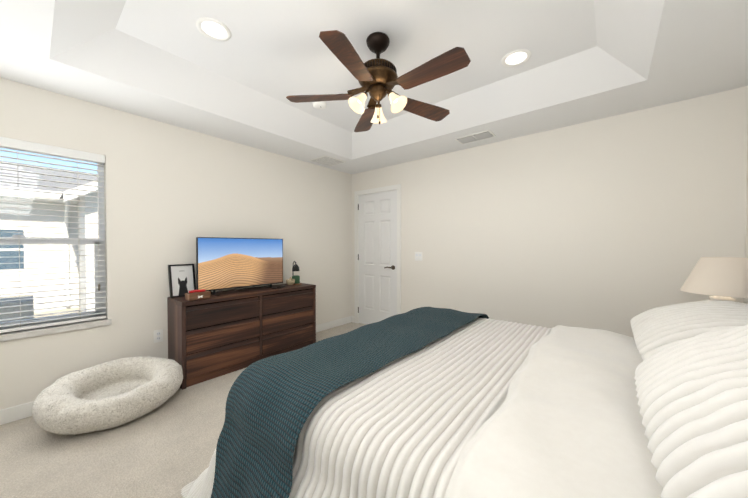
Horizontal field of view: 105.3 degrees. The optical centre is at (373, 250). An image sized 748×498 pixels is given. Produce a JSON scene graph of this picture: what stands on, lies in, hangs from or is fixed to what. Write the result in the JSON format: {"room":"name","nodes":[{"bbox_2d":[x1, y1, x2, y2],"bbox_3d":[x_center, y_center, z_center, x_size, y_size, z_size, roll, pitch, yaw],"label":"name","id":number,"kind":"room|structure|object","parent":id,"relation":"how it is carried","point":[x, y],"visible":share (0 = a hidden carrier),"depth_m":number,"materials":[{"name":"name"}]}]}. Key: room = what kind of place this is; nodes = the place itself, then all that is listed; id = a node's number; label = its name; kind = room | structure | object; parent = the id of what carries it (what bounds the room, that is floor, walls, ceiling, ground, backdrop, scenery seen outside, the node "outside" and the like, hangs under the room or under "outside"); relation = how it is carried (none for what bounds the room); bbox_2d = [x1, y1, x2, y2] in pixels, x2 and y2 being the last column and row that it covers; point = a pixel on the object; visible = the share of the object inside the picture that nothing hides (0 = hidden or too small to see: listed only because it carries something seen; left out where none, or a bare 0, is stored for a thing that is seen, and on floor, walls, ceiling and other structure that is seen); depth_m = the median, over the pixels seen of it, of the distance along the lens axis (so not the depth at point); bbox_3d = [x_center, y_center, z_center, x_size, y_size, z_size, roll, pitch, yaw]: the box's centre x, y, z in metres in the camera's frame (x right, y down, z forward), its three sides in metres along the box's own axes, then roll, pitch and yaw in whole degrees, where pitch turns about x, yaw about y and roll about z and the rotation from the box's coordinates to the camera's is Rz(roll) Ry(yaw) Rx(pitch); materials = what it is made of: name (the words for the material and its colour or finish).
{"room":"bedroom","nodes":[
{"label":"bedroom","id":0,"kind":"room"},
{"bbox_2d":[0,77,351,409],"bbox_3d":[-1.719,-0.158,3.164,0.200,2.700,4.400,1,1,40],"label":"wall","id":1,"kind":"structure","parent":0,"point":[172,193],"depth_m":2.65,"materials":[{"name":"white paint"}]},
{"bbox_2d":[0,149,111,341],"bbox_3d":[-2.579,-0.081,2.073,0.172,1.413,0.960,1,1,40],"label":"window unit","id":2,"kind":"structure","parent":1,"relation":"in","point":[13,335],"depth_m":2.24,"materials":[{"name":"plastic"}]},
{"bbox_2d":[0,137,105,332],"bbox_3d":[-2.554,-0.106,2.052,0.076,1.360,0.912,1,1,40],"label":"window blinds","id":3,"kind":"object","parent":2,"relation":"attached to","point":[25,146],"visible":0.98,"depth_m":2.16,"materials":[{"name":"white plastic"}]},
{"bbox_2d":[154,329,162,342],"bbox_3d":[-2.011,0.799,2.661,0.009,0.116,0.072,1,1,40],"label":"electrical outlet plate","id":4,"kind":"object","parent":1,"relation":"attached to","point":[158,335],"visible":1,"depth_m":2.66,"materials":[{"name":"white plastic"}]},
{"bbox_2d":[0,316,353,424],"bbox_3d":[-1.620,1.140,3.121,0.030,0.105,3.970,1,1,40],"label":"baseboard","id":5,"kind":"structure","parent":1,"relation":"attached to","point":[15,413],"depth_m":2.04,"materials":[{"name":"white"}]},
{"bbox_2d":[0,322,365,497],"bbox_3d":[-0.103,1.236,1.843,4.400,0.050,4.400,1,1,40],"label":"floor","id":6,"kind":"structure","parent":0,"point":[167,448],"depth_m":1.71,"materials":[{"name":"carpet"}]},
{"bbox_2d":[32,356,182,434],"bbox_3d":[-1.915,1.039,2.134,0.658,0.311,0.827,1,1,40],"label":"dog bed","id":7,"kind":"object","parent":6,"relation":"on","point":[109,394],"visible":1,"depth_m":2.01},
{"bbox_2d":[167,283,315,389],"bbox_3d":[-1.342,0.815,3.135,0.403,0.755,1.445,1,1,40],"label":"dresser","id":8,"kind":"object","parent":6,"relation":"on","point":[223,333],"visible":0.9,"depth_m":2.83,"materials":[{"name":"brown wood"}]},
{"bbox_2d":[168,264,195,297],"bbox_3d":[-1.852,0.290,2.758,0.078,0.311,0.215,1,1,36],"label":"picture frame","id":9,"kind":"object","parent":8,"relation":"on","point":[182,282],"visible":0.98,"depth_m":2.75,"materials":[{"name":"black"}]},
{"bbox_2d":[185,289,210,300],"bbox_3d":[-1.609,0.401,2.607,0.096,0.086,0.184,1,1,36],"label":"box","id":10,"kind":"object","parent":8,"relation":"on","point":[191,295],"visible":1,"depth_m":2.57,"materials":[{"name":"brown wood"}]},
{"bbox_2d":[196,237,282,295],"bbox_3d":[-1.381,0.153,3.051,0.222,0.569,0.905,1,1,40],"label":"tv","id":11,"kind":"object","parent":8,"relation":"on","point":[226,263],"visible":1,"depth_m":2.99,"materials":[{"name":"black"}]},
{"bbox_2d":[286,277,294,284],"bbox_3d":[-1.009,0.373,3.447,0.112,0.100,0.110,1,1,40],"label":"ornament","id":12,"kind":"object","parent":8,"relation":"on","point":[290,281],"visible":1,"depth_m":3.41,"materials":[{"name":"beige ceramic"}]},
{"bbox_2d":[292,261,301,284],"bbox_3d":[-0.983,0.282,3.587,0.148,0.295,0.148,1,1,40],"label":"candle","id":13,"kind":"object","parent":8,"relation":"on","point":[295,267],"visible":0.96,"depth_m":3.55,"materials":[{"name":"green glass"}]},
{"bbox_2d":[181,301,747,497],"bbox_3d":[0.594,0.635,1.463,2.404,1.165,2.289,1,1,40],"label":"bed","id":14,"kind":"object","parent":6,"relation":"on","point":[426,402],"visible":1,"depth_m":1.01,"materials":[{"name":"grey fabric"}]},
{"bbox_2d":[211,307,488,497],"bbox_3d":[0.116,0.855,1.861,0.644,0.633,2.286,1,1,40],"label":"throw","id":15,"kind":"object","parent":14,"relation":"on","point":[281,411],"depth_m":1.22,"materials":[{"name":"teal fabric"}]},
{"bbox_2d":[181,317,551,497],"bbox_3d":[0.537,0.878,1.520,2.249,0.606,2.177,1,1,40],"label":"duvet","id":16,"kind":"object","parent":14,"relation":"on","point":[408,427],"depth_m":1.09,"materials":[{"name":"white fabric"}]},
{"bbox_2d":[630,301,747,360],"bbox_3d":[1.623,0.416,1.398,0.528,0.298,0.940,1,1,40],"label":"pillow","id":17,"kind":"object","parent":14,"relation":"on","point":[654,330],"depth_m":1.33,"materials":[{"name":"fabric"}]},
{"bbox_2d":[634,325,747,497],"bbox_3d":[0.971,0.382,0.665,0.516,0.385,0.960,1,1,40],"label":"pillow","id":18,"kind":"object","parent":14,"relation":"on","point":[691,396],"depth_m":0.66,"materials":[{"name":"fabric"}]},
{"bbox_3d":[2.220,0.910,1.924,0.485,0.600,0.460,1,1,40],"label":"nightstand","id":19,"kind":"object","parent":6,"relation":"on","visible":0},
{"bbox_2d":[680,257,747,301],"bbox_3d":[2.240,0.328,1.833,0.376,0.565,0.376,1,1,40],"label":"table lamp","id":20,"kind":"object","parent":19,"relation":"on","point":[721,278],"visible":0.6,"depth_m":1.76,"materials":[{"name":"beige fabric"}]},
{"bbox_2d":[0,0,747,173],"bbox_3d":[-0.103,-1.418,1.803,4.400,0.460,4.400,1,1,40],"label":"ceiling","id":21,"kind":"structure","parent":0,"point":[166,61],"depth_m":2.00,"materials":[{"name":"white paint"}]},
{"bbox_2d":[196,17,230,40],"bbox_3d":[-1.012,-1.394,1.805,0.196,0.009,0.196,1,1,40],"label":"recessed light","id":22,"kind":"object","parent":21,"relation":"in","point":[213,29],"visible":1,"depth_m":1.80,"materials":[{"name":"white plastic"}]},
{"bbox_2d":[312,101,325,109],"bbox_3d":[-0.523,-1.391,2.738,0.132,0.042,0.132,1,1,40],"label":"smoke detector","id":23,"kind":"object","parent":21,"relation":"attached to","point":[320,105],"visible":0.85,"depth_m":2.71,"materials":[{"name":"white plastic"}]},
{"bbox_2d":[309,155,345,165],"bbox_3d":[-0.629,-1.213,3.881,0.330,0.012,0.370,1,1,40],"label":"ceiling vent","id":24,"kind":"object","parent":21,"relation":"in","point":[327,160],"visible":1,"depth_m":3.84,"materials":[{"name":"white plastic"}]},
{"bbox_2d":[286,30,470,131],"bbox_3d":[0.056,-1.112,1.872,1.148,0.572,1.198,1,1,40],"label":"ceiling fan","id":25,"kind":"object","parent":21,"relation":"hanging from","point":[378,78],"visible":1,"depth_m":1.81,"materials":[{"name":"brown wood"}]},
{"bbox_2d":[455,130,495,143],"bbox_3d":[1.075,-1.200,3.038,0.370,0.012,0.200,1,1,40],"label":"ceiling vent","id":26,"kind":"object","parent":21,"relation":"in","point":[486,134],"visible":1,"depth_m":3.02,"materials":[{"name":"white plastic"}]},
{"bbox_2d":[501,49,530,66],"bbox_3d":[1.036,-1.398,2.080,0.196,0.009,0.196,1,1,40],"label":"recessed light","id":27,"kind":"object","parent":21,"relation":"in","point":[515,58],"visible":1,"depth_m":2.07,"materials":[{"name":"white plastic"}]},
{"bbox_2d":[352,86,747,337],"bbox_3d":[1.315,-0.162,3.374,4.200,2.700,0.200,1,1,40],"label":"wall","id":28,"kind":"structure","parent":0,"point":[616,223],"depth_m":2.71,"materials":[{"name":"white paint"}]},
{"bbox_2d":[354,184,400,324],"bbox_3d":[0.075,0.118,4.350,0.890,2.109,0.230,1,1,40],"label":"door","id":29,"kind":"structure","parent":28,"relation":"in","point":[377,220],"depth_m":4.30,"materials":[{"name":"white wood"}]},
{"bbox_2d":[415,252,421,260],"bbox_3d":[0.598,0.082,3.836,0.116,0.116,0.010,1,1,40],"label":"switch plate","id":30,"kind":"object","parent":28,"relation":"attached to","point":[418,256],"visible":1,"depth_m":3.83,"materials":[{"name":"white plastic"}]},
{"bbox_2d":[744,123,747,303],"bbox_3d":[1.449,-0.117,0.404,0.200,2.700,4.200,1,1,40],"label":"wall","id":31,"kind":"structure","parent":0,"point":[746,253],"depth_m":2.06,"materials":[{"name":"white paint"}]},
{"label":"outside","id":32,"kind":"structure","parent":0,"visible":0},
{"bbox_2d":[0,160,97,321],"bbox_3d":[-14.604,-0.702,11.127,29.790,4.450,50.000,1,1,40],"label":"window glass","id":33,"kind":"structure","parent":32,"point":[84,233],"depth_m":6.84,"materials":[{"name":"grey"}]}
]}

